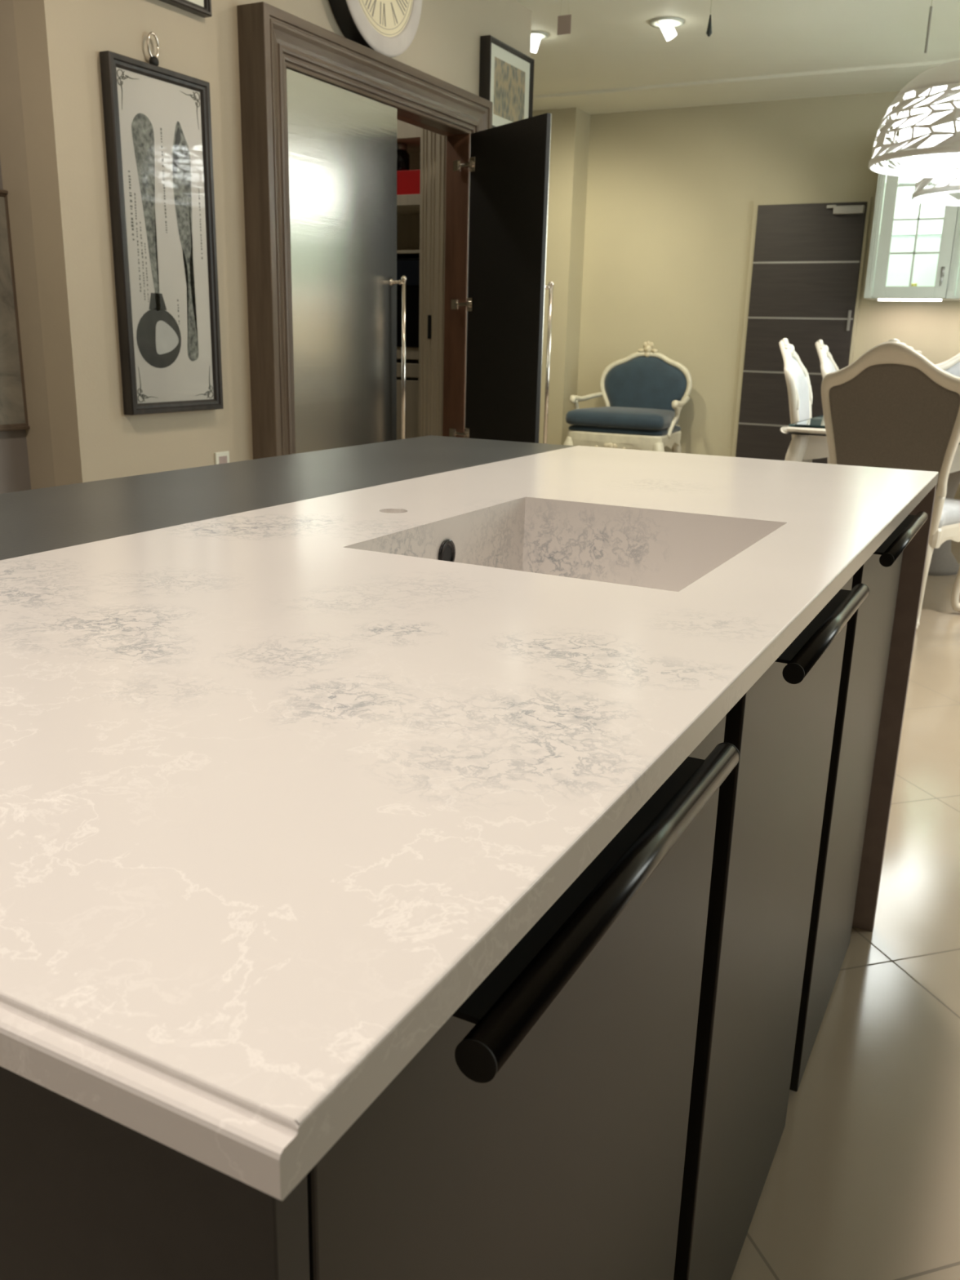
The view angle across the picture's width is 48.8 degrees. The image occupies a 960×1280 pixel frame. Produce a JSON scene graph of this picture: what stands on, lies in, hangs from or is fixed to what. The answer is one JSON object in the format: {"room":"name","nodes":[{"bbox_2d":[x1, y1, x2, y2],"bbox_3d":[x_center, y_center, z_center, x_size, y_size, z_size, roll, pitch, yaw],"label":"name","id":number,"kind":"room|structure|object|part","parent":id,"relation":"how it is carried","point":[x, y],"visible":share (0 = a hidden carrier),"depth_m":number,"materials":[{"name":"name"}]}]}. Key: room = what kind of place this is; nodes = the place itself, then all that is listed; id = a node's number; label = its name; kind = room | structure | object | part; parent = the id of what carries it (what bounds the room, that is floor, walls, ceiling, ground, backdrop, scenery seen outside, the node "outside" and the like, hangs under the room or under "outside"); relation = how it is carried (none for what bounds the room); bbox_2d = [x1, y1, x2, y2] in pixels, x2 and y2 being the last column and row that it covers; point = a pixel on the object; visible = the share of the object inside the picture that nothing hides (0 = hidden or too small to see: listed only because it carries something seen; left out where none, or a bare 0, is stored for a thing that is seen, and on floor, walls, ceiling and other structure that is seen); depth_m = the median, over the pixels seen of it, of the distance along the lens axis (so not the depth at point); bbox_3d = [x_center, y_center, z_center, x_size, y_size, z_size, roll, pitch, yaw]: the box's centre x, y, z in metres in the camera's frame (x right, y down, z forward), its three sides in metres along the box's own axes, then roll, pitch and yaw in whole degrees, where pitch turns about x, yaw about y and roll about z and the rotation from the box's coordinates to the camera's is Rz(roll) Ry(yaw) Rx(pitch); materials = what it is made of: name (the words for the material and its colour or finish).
{"room":"kitchen","nodes":[
{"label":"kitchen","id":0,"kind":"room"},
{"bbox_2d":[0,160,31,493],"bbox_3d":[-2.639,-0.578,0.982,0.120,2.665,5.100,10,18,26],"label":"wall","id":1,"kind":"structure","parent":0,"point":[15,476],"depth_m":3.26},
{"bbox_2d":[0,189,30,431],"bbox_3d":[-1.657,-0.849,2.693,0.020,0.685,1.162,10,18,26],"label":"print","id":2,"kind":"object","parent":1,"relation":"attached to","point":[13,406],"visible":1,"depth_m":3.17,"materials":[{"name":"brown paper"}]},
{"bbox_2d":[0,0,55,489],"bbox_3d":[-1.332,-1.171,3.153,0.130,2.665,0.100,10,18,26],"label":"wall","id":3,"kind":"structure","parent":0,"point":[13,157],"depth_m":3.10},
{"bbox_2d":[13,0,532,486],"bbox_3d":[-0.536,-1.496,4.352,0.120,2.665,3.040,10,18,26],"label":"wall","id":4,"kind":"structure","parent":0,"point":[60,43],"depth_m":3.22,"materials":[{"name":"beige paint"}]},
{"bbox_2d":[99,31,223,415],"bbox_3d":[-0.988,-1.290,3.336,0.039,1.117,0.421,10,18,26],"label":"framed print","id":5,"kind":"object","parent":4,"relation":"attached to","point":[157,120],"visible":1,"depth_m":3.32,"materials":[{"name":"black wood"}]},
{"bbox_2d":[131,113,160,311],"bbox_3d":[-1.021,-1.308,3.251,0.001,0.567,0.091,10,18,26],"label":"print","id":6,"kind":"object","parent":5,"relation":"on","point":[145,161],"depth_m":3.25},
{"bbox_3d":[-0.985,-1.746,3.196,0.025,0.032,0.032,10,18,26],"label":"ring knob","id":7,"kind":"part","parent":5,"relation":"part of","materials":[{"name":"black"}]},
{"bbox_2d":[148,293,166,310],"bbox_3d":[-1.018,-1.068,3.339,0.001,0.050,0.078,10,18,26],"label":"print","id":8,"kind":"object","parent":5,"relation":"on","point":[157,301],"depth_m":3.34},
{"bbox_2d":[136,308,181,368],"bbox_3d":[-1.021,-0.960,3.369,0.001,0.184,0.196,10,18,26],"label":"print","id":9,"kind":"object","parent":5,"relation":"attached to","point":[158,331],"depth_m":3.37},
{"bbox_2d":[155,320,178,354],"bbox_3d":[-1.005,-0.971,3.396,0.001,0.104,0.103,10,18,26],"label":"print","id":10,"kind":"object","parent":5,"relation":"attached to","point":[166,331],"depth_m":3.40},
{"bbox_2d":[173,127,180,173],"bbox_3d":[-0.950,-1.534,3.316,0.001,0.138,0.039,10,18,26],"label":"print","id":11,"kind":"object","parent":5,"relation":"attached to","point":[176,131],"depth_m":3.31},
{"bbox_2d":[172,120,198,360],"bbox_3d":[-0.949,-1.273,3.407,0.001,0.725,0.083,10,18,26],"label":"print","id":12,"kind":"object","parent":5,"relation":"attached to","point":[184,220],"depth_m":3.40},
{"bbox_2d":[159,0,212,17],"bbox_3d":[-0.981,-2.184,3.055,0.034,0.558,0.535,10,18,26],"label":"framed picture","id":13,"kind":"object","parent":4,"relation":"attached to","point":[202,8],"visible":1,"depth_m":3.30,"materials":[{"name":"black wood"}]},
{"bbox_2d":[214,451,229,464],"bbox_3d":[-0.912,-0.631,3.745,0.009,0.070,0.070,10,18,26],"label":"wall socket","id":14,"kind":"object","parent":4,"relation":"attached to","point":[223,457],"visible":0.56,"depth_m":3.73,"materials":[{"name":"white plastic"}]},
{"bbox_2d":[236,1,493,459],"bbox_3d":[-0.423,-1.252,4.468,0.170,2.137,1.635,10,18,26],"label":"surround","id":15,"kind":"object","parent":4,"relation":"attached to","point":[272,40],"visible":0.64,"depth_m":3.80,"materials":[{"name":"brown wood"}]},
{"bbox_3d":[-0.741,-1.074,3.823,0.109,2.137,0.155,10,18,26],"label":"post","id":16,"kind":"part","parent":15,"relation":"part of","materials":[{"name":"brown wood"}]},
{"bbox_2d":[286,68,407,453],"bbox_3d":[-0.500,-1.099,4.196,0.094,1.965,0.716,10,18,26],"label":"pantry door","id":17,"kind":"structure","parent":15,"relation":"attached to","point":[342,144],"depth_m":4.08,"materials":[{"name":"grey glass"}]},
{"bbox_3d":[-0.340,-1.480,4.378,0.060,0.028,0.028,10,18,26],"label":"bar post","id":18,"kind":"part","parent":17,"relation":"part of","materials":[{"name":"silver metal"}]},
{"bbox_3d":[-0.372,-2.199,4.180,0.109,0.155,1.635,10,18,26],"label":"head rail","id":19,"kind":"part","parent":15,"relation":"part of","materials":[{"name":"brown wood"}]},
{"bbox_3d":[-0.050,-1.420,5.085,0.109,2.137,0.155,10,18,26],"label":"post","id":20,"kind":"part","parent":15,"relation":"part of","materials":[{"name":"brown wood"}]},
{"bbox_2d":[448,112,554,444],"bbox_3d":[0.091,-1.258,4.802,0.099,1.965,0.664,-10,20,-35],"label":"pantry door","id":21,"kind":"structure","parent":15,"relation":"attached to","point":[508,164],"depth_m":4.63,"materials":[{"name":"black wood"}]},
{"bbox_3d":[0.277,-1.497,4.489,0.060,0.028,0.028,-8,19,-31],"label":"bar post","id":22,"kind":"part","parent":21,"relation":"part of","materials":[{"name":"silver metal"}]},
{"bbox_2d":[328,0,422,57],"bbox_3d":[-0.401,-2.555,4.034,0.083,0.592,0.592,10,18,26],"label":"wall clock","id":23,"kind":"object","parent":4,"relation":"attached to","point":[388,28],"visible":0.98,"depth_m":4.06,"materials":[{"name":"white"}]},
{"bbox_2d":[417,128,446,436],"bbox_3d":[-0.212,-1.426,5.160,0.147,2.100,0.104,10,18,26],"label":"lining","id":24,"kind":"object","parent":4,"relation":"attached to","point":[433,144],"visible":0.36,"depth_m":5.04,"materials":[{"name":"beige wood"}]},
{"bbox_3d":[-0.243,-1.508,5.098,0.016,0.110,0.008,10,18,26],"label":"strike plate","id":25,"kind":"part","parent":24,"relation":"part of","materials":[{"name":"black metal"}]},
{"bbox_2d":[479,35,534,128],"bbox_3d":[0.132,-2.638,5.101,0.054,0.387,0.475,10,18,26],"label":"framed picture","id":26,"kind":"object","parent":4,"relation":"attached to","point":[506,74],"visible":0.66,"depth_m":5.05,"materials":[{"name":"black wood"}]},
{"bbox_2d":[493,56,525,122],"bbox_3d":[0.143,-2.636,5.095,0.001,0.243,0.331,10,18,26],"label":"print","id":27,"kind":"object","parent":26,"relation":"attached to","point":[508,75],"depth_m":5.08},
{"bbox_2d":[532,107,590,444],"bbox_3d":[0.103,-2.561,8.107,1.345,2.667,0.260,10,18,26],"label":"wall","id":28,"kind":"structure","parent":0,"point":[570,126],"depth_m":7.68,"materials":[{"name":"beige paint"}]},
{"bbox_2d":[515,0,959,95],"bbox_3d":[0.543,-2.123,1.620,8.000,0.100,9.880,10,18,26],"label":"ceiling","id":29,"kind":"structure","parent":0,"point":[610,44],"depth_m":5.64,"materials":[{"name":"paint"}]},
{"bbox_2d":[530,31,548,53],"bbox_3d":[0.294,-3.203,5.669,0.140,0.100,0.140,10,18,26],"label":"ceiling spotlight","id":30,"kind":"object","parent":29,"relation":"attached to","point":[536,36],"visible":0.68,"depth_m":5.65,"materials":[{"name":"white paint"}]},
{"bbox_2d":[557,0,571,35],"bbox_3d":[0.374,-2.806,4.643,0.064,0.264,0.002,10,18,26],"label":"card","id":31,"kind":"object","parent":29,"relation":"hanging from","point":[564,22],"visible":1,"depth_m":4.67,"materials":[{"name":"grey"}]},
{"bbox_2d":[648,17,684,40],"bbox_3d":[0.949,-3.105,5.385,0.176,0.100,0.176,10,18,26],"label":"ceiling spotlight","id":32,"kind":"object","parent":29,"relation":"attached to","point":[667,24],"visible":1,"depth_m":5.36,"materials":[{"name":"white paint"}]},
{"bbox_2d":[706,0,711,36],"bbox_3d":[0.928,-2.614,4.217,0.024,0.372,0.024,10,18,26],"label":"hanging wire","id":33,"kind":"object","parent":29,"relation":"hanging from","point":[708,33],"visible":1,"depth_m":4.25,"materials":[{"name":"black"}]},
{"bbox_2d":[868,60,959,177],"bbox_3d":[1.994,-2.370,4.287,0.698,0.830,0.698,-8,18,-29],"label":"pendant lamp","id":34,"kind":"object","parent":29,"relation":"hanging from","point":[929,129],"visible":1,"depth_m":4.23,"materials":[{"name":"white metal"}]},
{"bbox_2d":[898,86,959,159],"bbox_3d":[1.988,-2.135,4.354,0.480,0.240,0.480,13,20,36],"label":"diffuser","id":35,"kind":"object","parent":34,"relation":"attached to","point":[906,93],"depth_m":4.26,"materials":[{"name":"white"}]},
{"bbox_2d":[924,0,933,53],"bbox_3d":[1.735,-2.498,4.042,0.010,0.459,0.010,10,18,26],"label":"hanging rod","id":36,"kind":"object","parent":29,"relation":"hanging from","point":[931,7],"visible":1,"depth_m":4.08,"materials":[{"name":"silver metal"}]},
{"bbox_2d":[911,159,959,205],"bbox_3d":[2.552,-2.620,5.203,0.698,0.830,0.698,3,16,4],"label":"pendant lamp","id":37,"kind":"object","parent":29,"relation":"hanging from","point":[949,184],"visible":0.34,"depth_m":5.30,"materials":[{"name":"white metal"}]},
{"bbox_2d":[937,160,959,191],"bbox_3d":[2.546,-2.385,5.271,0.480,0.240,0.480,3,16,7],"label":"diffuser","id":38,"kind":"object","parent":37,"relation":"attached to","point":[947,181],"depth_m":5.21,"materials":[{"name":"white"}]},
{"bbox_2d":[577,90,959,499],"bbox_3d":[3.133,-2.110,6.795,8.000,2.667,0.120,10,18,26],"label":"wall","id":39,"kind":"structure","parent":0,"point":[672,193],"depth_m":7.42,"materials":[{"name":"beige paint"}]},
{"bbox_2d":[533,58,959,114],"bbox_3d":[3.039,-3.365,6.185,8.000,0.118,0.820,10,18,26],"label":"trim","id":40,"kind":"structure","parent":39,"relation":"attached to","point":[890,77],"depth_m":6.73,"materials":[{"name":"paint"}]},
{"bbox_2d":[732,196,871,463],"bbox_3d":[2.156,-1.933,7.249,0.752,2.030,0.099,10,18,26],"label":"door","id":41,"kind":"structure","parent":39,"relation":"in","point":[806,257],"depth_m":7.16,"materials":[{"name":"brown wood"}]},
{"bbox_3d":[2.453,-2.124,7.032,0.018,0.130,0.012,10,18,26],"label":"handle","id":42,"kind":"part","parent":41,"relation":"part of","materials":[{"name":"silver metal"}]},
{"bbox_2d":[863,138,959,301],"bbox_3d":[2.722,-2.597,6.590,0.480,0.932,0.376,10,18,26],"label":"window","id":43,"kind":"structure","parent":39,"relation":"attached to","point":[912,242],"depth_m":6.62,"materials":[{"name":"white paint"}]},
{"bbox_2d":[884,182,942,188],"bbox_3d":[2.745,-2.818,6.561,0.444,0.008,0.269,10,18,26],"label":"glass shelf","id":44,"kind":"object","parent":43,"relation":"attached to","point":[909,187],"depth_m":6.62,"materials":[{"name":"glass"}]},
{"bbox_2d":[891,233,941,239],"bbox_3d":[2.738,-2.530,6.643,0.444,0.008,0.269,10,18,26],"label":"glass shelf","id":45,"kind":"object","parent":43,"relation":"attached to","point":[900,236],"depth_m":6.63,"materials":[{"name":"glass"}]},
{"bbox_3d":[2.813,-2.215,6.442,0.020,0.111,0.031,10,18,26],"label":"drop handle","id":46,"kind":"part","parent":43,"relation":"part of","materials":[{"name":"silver metal"}]},
{"bbox_2d":[946,205,959,301],"bbox_3d":[3.148,-2.526,6.376,0.480,0.932,0.376,10,18,26],"label":"upper cabinet","id":47,"kind":"object","parent":39,"relation":"attached to","point":[953,286],"visible":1,"depth_m":6.42,"materials":[{"name":"white paint"}]},
{"bbox_3d":[3.100,-2.493,6.238,0.429,0.914,0.019,10,18,26],"label":"door","id":48,"kind":"part","parent":47,"relation":"part of","materials":[{"name":"white paint"}]},
{"bbox_2d":[730,539,959,1279],"bbox_3d":[0.670,0.414,2.727,8.000,0.050,10.700,10,18,26],"label":"floor","id":49,"kind":"structure","parent":0,"point":[862,1182],"depth_m":1.68,"materials":[{"name":"beige tile"}]},
{"bbox_2d":[0,1066,309,1279],"bbox_3d":[-0.361,0.514,0.607,0.655,0.880,0.018,10,18,26],"label":"end panel","id":50,"kind":"object","parent":49,"relation":"on","point":[85,1194],"visible":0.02,"depth_m":0.39,"materials":[{"name":"brown wood"}]},
{"bbox_2d":[396,119,420,439],"bbox_3d":[-0.517,-1.717,5.691,1.040,2.350,0.415,10,18,26],"label":"shelving","id":51,"kind":"object","parent":49,"relation":"on","point":[407,205],"visible":0.02,"depth_m":5.50,"materials":[{"name":"beige wood"}]},
{"bbox_3d":[-0.520,-1.562,5.732,0.985,0.060,0.380,10,18,26],"label":"shelf","id":52,"kind":"part","parent":51,"relation":"part of","materials":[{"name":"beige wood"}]},
{"bbox_3d":[-0.612,-1.435,5.591,0.965,0.070,0.025,10,18,26],"label":"drawer","id":53,"kind":"part","parent":51,"relation":"part of","materials":[{"name":"beige wood"}]},
{"bbox_3d":[-0.366,-0.950,5.590,0.385,0.820,0.025,10,18,26],"label":"cupboard door","id":54,"kind":"part","parent":51,"relation":"part of","materials":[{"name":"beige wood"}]},
{"bbox_2d":[396,257,419,346],"bbox_3d":[-0.374,-1.764,5.555,0.600,0.430,0.411,10,18,26],"label":"oven","id":55,"kind":"object","parent":51,"relation":"on","point":[409,268],"visible":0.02,"depth_m":5.36,"materials":[{"name":"black glass"}]},
{"bbox_3d":[-0.449,-1.864,5.372,0.580,0.120,0.005,10,18,26],"label":"control panel","id":56,"kind":"part","parent":55,"relation":"part of","materials":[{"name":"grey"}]},
{"bbox_3d":[-0.509,-2.035,5.596,0.985,0.015,0.380,10,18,26],"label":"shelf","id":57,"kind":"part","parent":51,"relation":"part of","materials":[{"name":"beige wood"}]},
{"bbox_2d":[396,169,420,195],"bbox_3d":[-0.359,-2.299,5.348,0.330,0.115,0.161,10,18,26],"label":"carton","id":58,"kind":"object","parent":51,"relation":"on","point":[408,182],"visible":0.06,"depth_m":5.26,"materials":[{"name":"red cardboard"}]},
{"bbox_2d":[396,142,409,170],"bbox_3d":[-0.405,-2.429,5.337,0.100,0.135,0.100,10,18,26],"label":"storage jar","id":59,"kind":"object","parent":58,"relation":"on","point":[402,156],"visible":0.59,"depth_m":5.30,"materials":[{"name":"black glass"}]},
{"bbox_3d":[-0.404,-2.479,5.323,0.076,0.030,0.076,10,18,26],"label":"jar lid","id":60,"kind":"part","parent":59,"relation":"part of","materials":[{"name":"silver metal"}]},
{"bbox_3d":[-0.503,-2.268,5.529,0.985,0.050,0.380,10,18,26],"label":"shelf","id":61,"kind":"part","parent":51,"relation":"part of","materials":[{"name":"beige wood"}]},
{"bbox_2d":[306,715,740,1279],"bbox_3d":[-0.190,0.444,0.848,0.664,0.866,0.584,10,18,26],"label":"base cabinet","id":62,"kind":"object","parent":49,"relation":"on","point":[540,1131],"visible":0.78,"depth_m":0.57,"materials":[{"name":"black wood"}]},
{"bbox_3d":[0.056,0.103,0.549,0.036,0.020,0.306,10,18,26],"label":"handle plate","id":63,"kind":"part","parent":62,"relation":"part of","materials":[{"name":"black metal"}]},
{"bbox_2d":[563,340,692,453],"bbox_3d":[1.040,-1.527,7.419,0.796,1.104,0.694,10,18,26],"label":"velvet armchair","id":64,"kind":"object","parent":49,"relation":"on","point":[644,393],"visible":0.73,"depth_m":7.45,"materials":[{"name":"blue fabric"}]},
{"bbox_3d":[0.621,-1.199,7.420,0.103,0.454,0.084,-4,17,-19],"label":"leg","id":65,"kind":"part","parent":64,"relation":"part of","materials":[{"name":"beige paint"}]},
{"bbox_3d":[0.759,-1.642,7.617,0.088,0.268,0.462,10,18,26],"label":"armrest","id":66,"kind":"part","parent":64,"relation":"part of","materials":[{"name":"beige paint"}]},
{"bbox_2d":[565,406,679,430],"bbox_3d":[1.017,-1.554,7.364,0.710,0.114,0.586,10,18,26],"label":"cushion","id":67,"kind":"object","parent":64,"relation":"on","point":[604,418],"depth_m":7.16,"materials":[{"name":"blue fabric"}]},
{"bbox_3d":[1.027,-1.416,7.429,0.691,0.105,0.591,10,18,26],"label":"seat rail","id":68,"kind":"part","parent":64,"relation":"part of","materials":[{"name":"beige paint"}]},
{"bbox_2d":[568,424,680,435],"bbox_3d":[1.028,-1.488,7.409,0.684,0.043,0.585,10,18,26],"label":"seat cushion","id":69,"kind":"object","parent":64,"relation":"on","point":[575,429],"depth_m":7.16,"materials":[{"name":"blue fabric"}]},
{"bbox_2d":[604,356,686,411],"bbox_3d":[1.180,-1.790,7.609,0.630,0.491,0.095,10,18,26],"label":"cushion","id":70,"kind":"object","parent":64,"relation":"on","point":[638,382],"depth_m":7.57,"materials":[{"name":"blue fabric"}]},
{"bbox_3d":[1.184,-1.789,7.617,0.693,0.557,0.099,10,18,26],"label":"frame","id":71,"kind":"part","parent":64,"relation":"part of","materials":[{"name":"beige paint"}]},
{"bbox_3d":[1.191,-1.103,7.134,0.084,0.454,0.103,-3,17,-15],"label":"leg","id":72,"kind":"part","parent":64,"relation":"part of","materials":[{"name":"beige paint"}]},
{"bbox_3d":[1.396,-1.234,7.608,0.069,0.453,0.095,14,20,38],"label":"leg","id":73,"kind":"part","parent":64,"relation":"part of","materials":[{"name":"beige paint"}]},
{"bbox_3d":[1.384,-1.536,7.303,0.088,0.268,0.462,10,18,26],"label":"armrest","id":74,"kind":"part","parent":64,"relation":"part of","materials":[{"name":"beige paint"}]},
{"bbox_2d":[673,576,869,1279],"bbox_3d":[0.090,0.304,1.359,0.664,0.866,0.608,10,18,26],"label":"base cabinet","id":75,"kind":"object","parent":49,"relation":"on","point":[771,806],"visible":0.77,"depth_m":1.08,"materials":[{"name":"black wood"}]},
{"bbox_2d":[0,445,938,1200],"bbox_3d":[0.070,-0.034,1.249,0.684,0.202,1.839,10,18,26],"label":"countertop","id":76,"kind":"structure","parent":75,"relation":"on","point":[282,787],"depth_m":0.57,"materials":[{"name":"stone"}]},
{"bbox_2d":[443,545,451,561],"bbox_3d":[-0.040,-0.102,1.271,0.001,0.023,0.023,10,18,26],"label":"grille","id":77,"kind":"object","parent":76,"relation":"attached to","point":[446,548],"depth_m":1.27,"materials":[{"name":"black metal"}]},
{"bbox_2d":[343,497,786,591],"bbox_3d":[0.115,-0.022,1.211,0.378,0.202,0.458,10,18,26],"label":"sink","id":78,"kind":"object","parent":76,"relation":"in","point":[602,544],"depth_m":1.37,"materials":[{"name":"stone"}]},
{"bbox_3d":[0.316,-0.028,1.024,0.036,0.020,0.304,10,18,26],"label":"handle plate","id":79,"kind":"part","parent":75,"relation":"part of","materials":[{"name":"black metal"}]},
{"bbox_2d":[778,337,813,462],"bbox_3d":[1.815,-0.941,5.387,0.676,1.136,0.582,8,17,22],"label":"dining chair","id":80,"kind":"object","parent":49,"relation":"on","point":[797,376],"visible":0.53,"depth_m":5.27,"materials":[{"name":"white fabric"}]},
{"bbox_2d":[791,357,809,421],"bbox_3d":[1.620,-1.192,5.407,0.139,0.499,0.501,8,17,22],"label":"cushion","id":81,"kind":"object","parent":80,"relation":"on","point":[801,397],"depth_m":5.31,"materials":[{"name":"white fabric"}]},
{"bbox_2d":[814,339,839,463],"bbox_3d":[2.215,-1.129,6.078,0.676,1.136,0.582,8,17,22],"label":"dining chair","id":82,"kind":"object","parent":49,"relation":"on","point":[828,365],"visible":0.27,"depth_m":5.96,"materials":[{"name":"white fabric"}]},
{"bbox_3d":[2.005,-1.403,6.099,0.203,0.612,0.566,8,17,22],"label":"frame","id":83,"kind":"part","parent":82,"relation":"part of","materials":[{"name":"beige paint"}]},
{"bbox_2d":[826,357,835,373],"bbox_3d":[2.021,-1.381,6.097,0.139,0.499,0.501,8,17,22],"label":"cushion","id":84,"kind":"object","parent":82,"relation":"on","point":[831,365],"depth_m":6.02,"materials":[{"name":"white fabric"}]},
{"bbox_2d":[789,511,928,1091],"bbox_3d":[0.360,0.169,1.851,0.664,0.866,0.589,10,18,26],"label":"base cabinet","id":85,"kind":"object","parent":49,"relation":"on","point":[868,633],"visible":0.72,"depth_m":1.60,"materials":[{"name":"black wood"}]},
{"bbox_3d":[0.588,-0.164,1.521,0.036,0.020,0.362,10,18,26],"label":"handle plate","id":86,"kind":"part","parent":85,"relation":"part of","materials":[{"name":"black metal"}]},
{"bbox_2d":[780,414,959,575],"bbox_3d":[2.326,-0.739,5.396,1.170,0.768,2.188,10,18,26],"label":"dining table","id":87,"kind":"object","parent":49,"relation":"on","point":[809,440],"visible":0.12,"depth_m":4.68,"materials":[{"name":"beige paint"}]},
{"bbox_3d":[1.399,-0.567,4.779,0.105,0.735,0.076,-4,17,-18],"label":"leg","id":88,"kind":"part","parent":87,"relation":"part of","materials":[{"name":"beige paint"}]},
{"bbox_3d":[2.335,-1.105,5.292,1.117,0.008,2.089,10,18,26],"label":"glass","id":89,"kind":"part","parent":87,"relation":"part of","materials":[{"name":"teal"}]},
{"bbox_3d":[2.335,-1.085,5.297,1.170,0.032,2.188,10,18,26],"label":"moulding","id":90,"kind":"part","parent":87,"relation":"part of","materials":[{"name":"beige paint"}]},
{"bbox_2d":[821,338,959,630],"bbox_3d":[1.719,-0.644,4.348,0.582,1.136,0.676,13,20,35],"label":"dining chair","id":91,"kind":"object","parent":49,"relation":"on","point":[892,406],"visible":0.62,"depth_m":4.09,"materials":[{"name":"brown fabric"}]},
{"bbox_3d":[1.583,-0.837,4.096,0.566,0.612,0.203,13,20,35],"label":"frame","id":92,"kind":"part","parent":91,"relation":"part of","materials":[{"name":"beige paint"}]},
{"bbox_3d":[1.588,-0.819,4.108,0.501,0.499,0.120,13,20,35],"label":"panel","id":93,"kind":"part","parent":91,"relation":"part of","materials":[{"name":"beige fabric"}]},
{"bbox_3d":[1.775,-0.238,4.255,0.064,0.410,0.082,13,20,35],"label":"leg","id":94,"kind":"part","parent":91,"relation":"part of","materials":[{"name":"beige paint"}]},
{"bbox_3d":[1.784,-0.481,4.156,0.048,0.192,0.087,3,16,4],"label":"post","id":95,"kind":"part","parent":91,"relation":"part of","materials":[{"name":"beige paint"}]},
{"bbox_3d":[1.770,-0.487,4.470,0.531,0.080,0.491,13,20,35],"label":"seat rail","id":96,"kind":"part","parent":91,"relation":"part of","materials":[{"name":"beige paint"}]},
{"bbox_2d":[937,497,959,528],"bbox_3d":[1.772,-0.562,4.449,0.526,0.076,0.486,13,20,35],"label":"seat cushion","id":97,"kind":"object","parent":91,"relation":"on","point":[948,517],"depth_m":4.25,"materials":[{"name":"white fabric"}]},
{"bbox_3d":[2.080,-0.310,4.527,0.093,0.413,0.073,-2,16,-11],"label":"leg","id":98,"kind":"part","parent":91,"relation":"part of","materials":[{"name":"beige paint"}]},
{"bbox_2d":[852,484,937,931],"bbox_3d":[0.485,0.099,2.123,0.684,0.880,0.022,10,18,26],"label":"end panel","id":99,"kind":"object","parent":49,"relation":"on","point":[914,554],"visible":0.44,"depth_m":1.97,"materials":[{"name":"brown wood"}]},
{"bbox_2d":[934,352,959,484],"bbox_3d":[2.922,-1.206,6.405,0.582,1.136,0.676,10,18,26],"label":"dining chair","id":100,"kind":"object","parent":49,"relation":"on","point":[952,366],"visible":0.06,"depth_m":6.55,"materials":[{"name":"white wood"}]},
{"bbox_3d":[3.038,-1.504,6.537,0.566,0.612,0.203,10,18,26],"label":"frame","id":101,"kind":"part","parent":100,"relation":"part of","materials":[{"name":"beige paint"}]},
{"bbox_2d":[945,361,959,377],"bbox_3d":[3.029,-1.480,6.528,0.501,0.499,0.139,10,18,26],"label":"cushion","id":102,"kind":"object","parent":100,"relation":"on","point":[952,367],"depth_m":6.55,"materials":[{"name":"white fabric"}]},
{"bbox_3d":[-0.366,0.235,1.582,0.290,0.878,1.744,10,18,26],"label":"countertop","id":103,"kind":"structure","parent":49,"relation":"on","visible":0},
{"bbox_2d":[0,435,574,559],"bbox_3d":[-0.378,-0.199,1.464,0.347,0.021,1.814,10,18,26],"label":"countertop","id":104,"kind":"structure","parent":103,"relation":"on","point":[34,521],"depth_m":1.46,"materials":[{"name":"stone"}]}
]}

